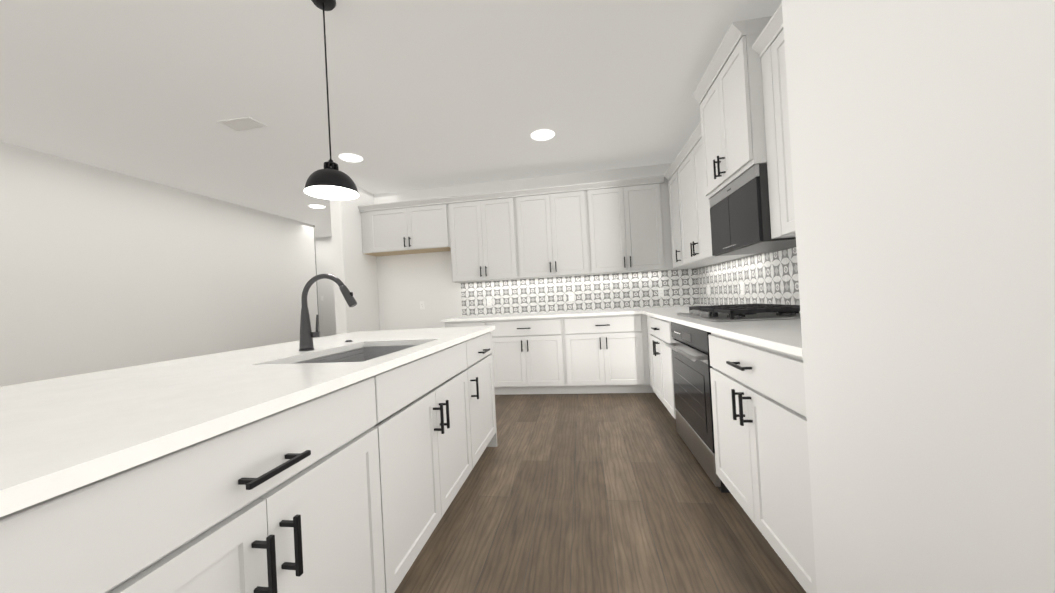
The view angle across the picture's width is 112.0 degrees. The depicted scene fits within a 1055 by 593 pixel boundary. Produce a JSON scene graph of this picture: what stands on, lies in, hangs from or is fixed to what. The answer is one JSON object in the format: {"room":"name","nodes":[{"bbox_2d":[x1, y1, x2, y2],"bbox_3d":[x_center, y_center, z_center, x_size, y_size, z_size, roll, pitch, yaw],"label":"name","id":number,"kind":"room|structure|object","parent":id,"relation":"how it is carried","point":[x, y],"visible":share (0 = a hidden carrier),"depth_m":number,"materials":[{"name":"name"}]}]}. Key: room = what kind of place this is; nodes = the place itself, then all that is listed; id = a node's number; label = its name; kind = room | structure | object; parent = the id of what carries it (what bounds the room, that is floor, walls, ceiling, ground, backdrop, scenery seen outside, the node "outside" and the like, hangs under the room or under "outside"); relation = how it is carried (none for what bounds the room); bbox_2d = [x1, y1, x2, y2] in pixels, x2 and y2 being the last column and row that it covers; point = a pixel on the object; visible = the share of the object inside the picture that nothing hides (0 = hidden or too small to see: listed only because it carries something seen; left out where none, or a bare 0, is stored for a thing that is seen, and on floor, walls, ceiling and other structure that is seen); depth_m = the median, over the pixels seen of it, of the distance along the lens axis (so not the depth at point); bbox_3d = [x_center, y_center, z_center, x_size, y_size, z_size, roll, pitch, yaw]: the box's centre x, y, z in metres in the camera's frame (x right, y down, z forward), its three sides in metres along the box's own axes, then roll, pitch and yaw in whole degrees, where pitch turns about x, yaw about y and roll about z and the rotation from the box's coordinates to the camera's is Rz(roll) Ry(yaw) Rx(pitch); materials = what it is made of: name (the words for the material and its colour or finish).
{"room":"kitchen","nodes":[
{"label":"kitchen","id":0,"kind":"room"},
{"bbox_2d":[0,142,318,386],"bbox_3d":[-4.923,0.004,2.292,0.170,2.810,9.500,-3,0,9],"label":"wall","id":1,"kind":"structure","parent":0,"point":[101,269],"depth_m":4.08,"materials":[{"name":"white paint"}]},
{"bbox_2d":[314,226,318,326],"bbox_3d":[-4.831,0.000,2.285,0.017,2.809,9.515,-3,0,9],"label":"wall","id":2,"kind":"structure","parent":1,"relation":"attached to","point":[316,272],"depth_m":6.96,"materials":[{"name":"white paint"}]},
{"bbox_2d":[315,236,335,336],"bbox_3d":[-4.551,0.035,8.213,5.521,2.810,0.120,-3,0,9],"label":"wall","id":3,"kind":"structure","parent":0,"point":[325,288],"depth_m":8.16,"materials":[{"name":"white paint"}]},
{"bbox_2d":[330,186,379,334],"bbox_3d":[-2.154,-0.108,6.145,0.152,2.810,3.247,-3,0,9],"label":"wall","id":4,"kind":"structure","parent":0,"point":[354,269],"depth_m":4.73,"materials":[{"name":"white paint"}]},
{"bbox_2d":[0,0,781,237],"bbox_3d":[-2.441,-1.557,3.078,11.400,0.060,11.800,-3,0,9],"label":"ceiling","id":5,"kind":"structure","parent":0,"point":[425,94],"depth_m":2.71,"materials":[{"name":"grey paint"}]},
{"bbox_2d":[217,117,267,131],"bbox_3d":[-2.511,-1.518,3.139,0.320,0.007,0.180,-3,0,9],"label":"ceiling vent","id":6,"kind":"object","parent":5,"relation":"in","point":[243,124],"visible":1,"depth_m":3.13,"materials":[{"name":"white metal"}]},
{"bbox_2d":[308,204,324,208],"bbox_3d":[-3.397,-1.450,5.742,0.244,0.006,0.244,-3,0,9],"label":"recessed light","id":7,"kind":"object","parent":5,"relation":"in","point":[317,206],"visible":0.96,"depth_m":5.73,"materials":[{"name":"white"}]},
{"bbox_2d":[304,0,358,199],"bbox_3d":[-1.073,-1.079,1.912,0.258,1.055,0.258,-3,0,9],"label":"pendant lamp","id":8,"kind":"object","parent":5,"relation":"hanging from","point":[330,181],"visible":1,"depth_m":1.91,"materials":[{"name":"black metal"}]},
{"bbox_2d":[339,153,362,161],"bbox_3d":[-1.966,-1.540,3.965,0.244,0.006,0.244,-3,0,9],"label":"recessed light","id":9,"kind":"object","parent":5,"relation":"in","point":[349,157],"visible":1,"depth_m":3.95,"materials":[{"name":"white"}]},
{"bbox_2d":[531,130,554,140],"bbox_3d":[0.156,-1.654,3.658,0.244,0.006,0.244,-3,0,9],"label":"recessed light","id":10,"kind":"object","parent":5,"relation":"in","point":[541,135],"visible":1,"depth_m":3.65,"materials":[{"name":"white"}]},
{"bbox_2d":[373,163,695,329],"bbox_3d":[0.058,-0.235,4.982,4.579,2.810,0.120,-3,0,9],"label":"wall","id":11,"kind":"structure","parent":0,"point":[408,284],"depth_m":5.14,"materials":[{"name":"white paint"}]},
{"bbox_2d":[420,301,424,309],"bbox_3d":[-1.527,0.131,5.158,0.070,0.115,0.009,-3,0,9],"label":"outlet","id":12,"kind":"object","parent":11,"relation":"attached to","point":[422,306],"visible":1,"depth_m":5.16,"materials":[{"name":"white plastic"}]},
{"bbox_2d":[358,175,705,282],"bbox_3d":[-0.070,-0.801,4.734,4.454,1.120,0.406,-3,0,9],"label":"upper cabinet","id":13,"kind":"object","parent":11,"relation":"attached to","point":[607,227],"visible":0.96,"depth_m":4.55,"materials":[{"name":"grey wood"}]},
{"bbox_2d":[461,269,696,315],"bbox_3d":[0.618,-0.038,4.830,3.150,0.474,0.010,-3,0,9],"label":"tile backsplash","id":14,"kind":"structure","parent":11,"relation":"attached to","point":[636,289],"depth_m":4.81,"materials":[{"name":"white tile"}]},
{"bbox_2d":[487,297,491,305],"bbox_3d":[-0.538,0.069,4.996,0.070,0.115,0.009,-3,0,9],"label":"electrical outlet","id":15,"kind":"object","parent":14,"relation":"attached to","point":[489,301],"visible":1,"depth_m":4.99,"materials":[{"name":"white plastic"}]},
{"bbox_2d":[568,293,573,300],"bbox_3d":[0.591,0.008,4.824,0.070,0.115,0.009,-3,0,9],"label":"electrical outlet","id":16,"kind":"object","parent":14,"relation":"attached to","point":[571,296],"visible":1,"depth_m":4.82,"materials":[{"name":"white plastic"}]},
{"bbox_2d":[658,288,663,296],"bbox_3d":[1.744,-0.054,4.649,0.070,0.115,0.009,-3,0,9],"label":"electrical outlet","id":17,"kind":"object","parent":14,"relation":"attached to","point":[660,292],"visible":1,"depth_m":4.65,"materials":[{"name":"white plastic"}]},
{"bbox_2d":[394,393,805,592],"bbox_3d":[-2.290,1.309,3.053,11.400,0.060,11.800,-3,0,9],"label":"floor","id":18,"kind":"structure","parent":0,"point":[594,493],"depth_m":1.82,"materials":[{"name":"brown wood"}]},
{"bbox_2d":[0,372,395,592],"bbox_3d":[-1.106,0.744,0.874,1.100,0.908,0.886,-3,0,9],"label":"base cabinet","id":19,"kind":"object","parent":18,"relation":"on","point":[337,491],"depth_m":0.73,"materials":[{"name":"grey wood"}]},
{"bbox_2d":[384,331,496,490],"bbox_3d":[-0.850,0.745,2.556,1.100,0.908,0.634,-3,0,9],"label":"base cabinet","id":20,"kind":"object","parent":18,"relation":"on","point":[435,441],"depth_m":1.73,"materials":[{"name":"grey wood"}]},
{"bbox_2d":[0,326,494,516],"bbox_3d":[-1.161,0.274,0.760,1.179,0.031,4.316,-3,0,9],"label":"countertop","id":21,"kind":"structure","parent":20,"relation":"on","point":[60,435],"depth_m":0.83,"materials":[{"name":"white stone"}]},
{"bbox_2d":[299,274,356,350],"bbox_3d":[-0.965,0.072,1.723,0.310,0.367,0.075,-3,0,9],"label":"pull-down faucet","id":22,"kind":"object","parent":21,"relation":"on","point":[307,334],"visible":1,"depth_m":1.72,"materials":[{"name":"black metal"}]},
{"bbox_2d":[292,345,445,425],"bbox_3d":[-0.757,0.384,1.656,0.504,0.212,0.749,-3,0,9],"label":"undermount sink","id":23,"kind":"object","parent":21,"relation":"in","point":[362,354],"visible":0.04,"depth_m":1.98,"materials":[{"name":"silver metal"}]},
{"bbox_2d":[445,320,488,327],"bbox_3d":[-0.671,0.753,4.649,0.532,0.908,0.753,-3,0,9],"label":"base cabinet","id":24,"kind":"object","parent":18,"relation":"on","point":[464,323],"depth_m":4.28,"materials":[{"name":"grey wood"}]},
{"bbox_2d":[441,309,640,321],"bbox_3d":[0.157,0.237,4.506,2.310,0.030,0.786,-3,0,9],"label":"countertop","id":25,"kind":"structure","parent":24,"relation":"on","point":[613,311],"depth_m":4.22,"materials":[{"name":"white stone"}]},
{"bbox_2d":[489,317,568,394],"bbox_3d":[0.037,0.714,4.541,0.903,0.908,0.753,-3,0,9],"label":"base cabinet","id":26,"kind":"object","parent":18,"relation":"on","point":[529,354],"depth_m":4.17,"materials":[{"name":"grey wood"}]},
{"bbox_2d":[565,314,644,393],"bbox_3d":[0.914,0.667,4.407,0.873,0.908,0.753,-3,0,9],"label":"base cabinet","id":27,"kind":"object","parent":18,"relation":"on","point":[585,354],"depth_m":4.04,"materials":[{"name":"grey wood"}]},
{"bbox_2d":[641,314,653,392],"bbox_3d":[1.763,0.621,4.278,0.848,0.908,0.753,-3,0,9],"label":"base cabinet","id":28,"kind":"object","parent":18,"relation":"on","point":[648,389],"depth_m":3.99,"materials":[{"name":"grey wood"}]},
{"bbox_2d":[632,305,802,357],"bbox_3d":[1.521,0.151,2.835,0.841,0.030,3.681,-3,0,9],"label":"countertop","id":29,"kind":"structure","parent":28,"relation":"on","point":[783,335],"depth_m":1.69,"materials":[{"name":"white stone"}]},
{"bbox_2d":[677,303,800,321],"bbox_3d":[1.464,0.102,2.457,0.610,0.064,0.850,-3,0,9],"label":"gas cooktop","id":30,"kind":"object","parent":29,"relation":"in","point":[735,312],"visible":0.96,"depth_m":2.21,"materials":[{"name":"black metal"}]},
{"bbox_2d":[649,355,650,385],"bbox_3d":[1.708,0.620,3.784,0.808,0.908,0.238,-3,0,9],"label":"base cabinet","id":31,"kind":"object","parent":18,"relation":"on","point":[649,355],"depth_m":3.92,"materials":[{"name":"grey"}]},
{"bbox_2d":[647,315,675,418],"bbox_3d":[1.621,0.620,3.214,0.808,0.908,0.915,-3,0,9],"label":"base cabinet","id":32,"kind":"object","parent":18,"relation":"on","point":[658,330],"depth_m":3.22,"materials":[{"name":"grey wood"}]},
{"bbox_2d":[665,322,729,492],"bbox_3d":[1.349,0.628,2.364,0.666,0.907,0.831,-3,0,9],"label":"built-in oven","id":33,"kind":"object","parent":32,"relation":"in","point":[688,346],"visible":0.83,"depth_m":2.26,"materials":[{"name":"grey glass"}]},
{"bbox_2d":[708,333,816,592],"bbox_3d":[1.355,0.619,1.467,0.808,0.908,0.923,-3,0,9],"label":"base cabinet","id":34,"kind":"object","parent":18,"relation":"on","point":[760,434],"depth_m":1.39,"materials":[{"name":"grey wood"}]},
{"bbox_2d":[697,253,762,268],"bbox_3d":[1.640,-0.356,0.584,0.120,2.810,8.100,-3,0,9],"label":"wall","id":35,"kind":"structure","parent":0,"point":[732,260],"depth_m":3.48,"materials":[{"name":"white paint"}]},
{"bbox_2d":[664,163,717,267],"bbox_3d":[1.880,-0.909,4.058,0.388,1.120,0.435,-3,0,9],"label":"upper cabinet","id":36,"kind":"object","parent":35,"relation":"attached to","point":[674,219],"depth_m":4.11,"materials":[{"name":"grey wood"}]},
{"bbox_2d":[676,127,758,266],"bbox_3d":[1.768,-0.910,3.320,0.388,1.120,1.059,-3,0,9],"label":"upper cabinet","id":37,"kind":"object","parent":35,"relation":"attached to","point":[695,224],"depth_m":3.42,"materials":[{"name":"grey wood"}]},
{"bbox_2d":[696,11,775,202],"bbox_3d":[1.570,-1.206,2.423,0.478,0.843,0.766,-3,0,9],"label":"upper cabinet","id":38,"kind":"object","parent":35,"relation":"attached to","point":[739,96],"depth_m":2.26,"materials":[{"name":"grey wood"}]},
{"bbox_2d":[709,163,795,255],"bbox_3d":[1.612,-0.555,2.416,0.437,0.453,0.762,-3,0,9],"label":"microwave","id":39,"kind":"object","parent":38,"relation":"attached to","point":[740,215],"visible":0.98,"depth_m":2.29,"materials":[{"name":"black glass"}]},
{"bbox_2d":[697,247,799,312],"bbox_3d":[1.919,-0.124,2.775,0.011,0.474,3.682,-3,0,9],"label":"tile backsplash","id":40,"kind":"structure","parent":35,"relation":"attached to","point":[768,278],"depth_m":3.08,"materials":[{"name":"white tile"}]},
{"bbox_2d":[740,282,743,294],"bbox_3d":[1.993,-0.075,3.308,0.009,0.115,0.070,-3,0,9],"label":"electrical outlet","id":41,"kind":"object","parent":40,"relation":"attached to","point":[742,288],"visible":1,"depth_m":3.30,"materials":[{"name":"white plastic"}]},
{"bbox_2d":[760,7,795,238],"bbox_3d":[1.529,-0.906,1.750,0.388,1.128,0.572,-3,0,9],"label":"upper cabinet","id":42,"kind":"object","parent":35,"relation":"attached to","point":[773,82],"depth_m":1.94,"materials":[{"name":"grey wood"}]},
{"bbox_2d":[782,0,1054,592],"bbox_3d":[0.888,-0.331,-1.165,0.838,2.810,4.415,-3,0,9],"label":"wall","id":43,"kind":"structure","parent":0,"point":[922,139],"depth_m":0.68,"materials":[{"name":"grey paint"}]}
]}

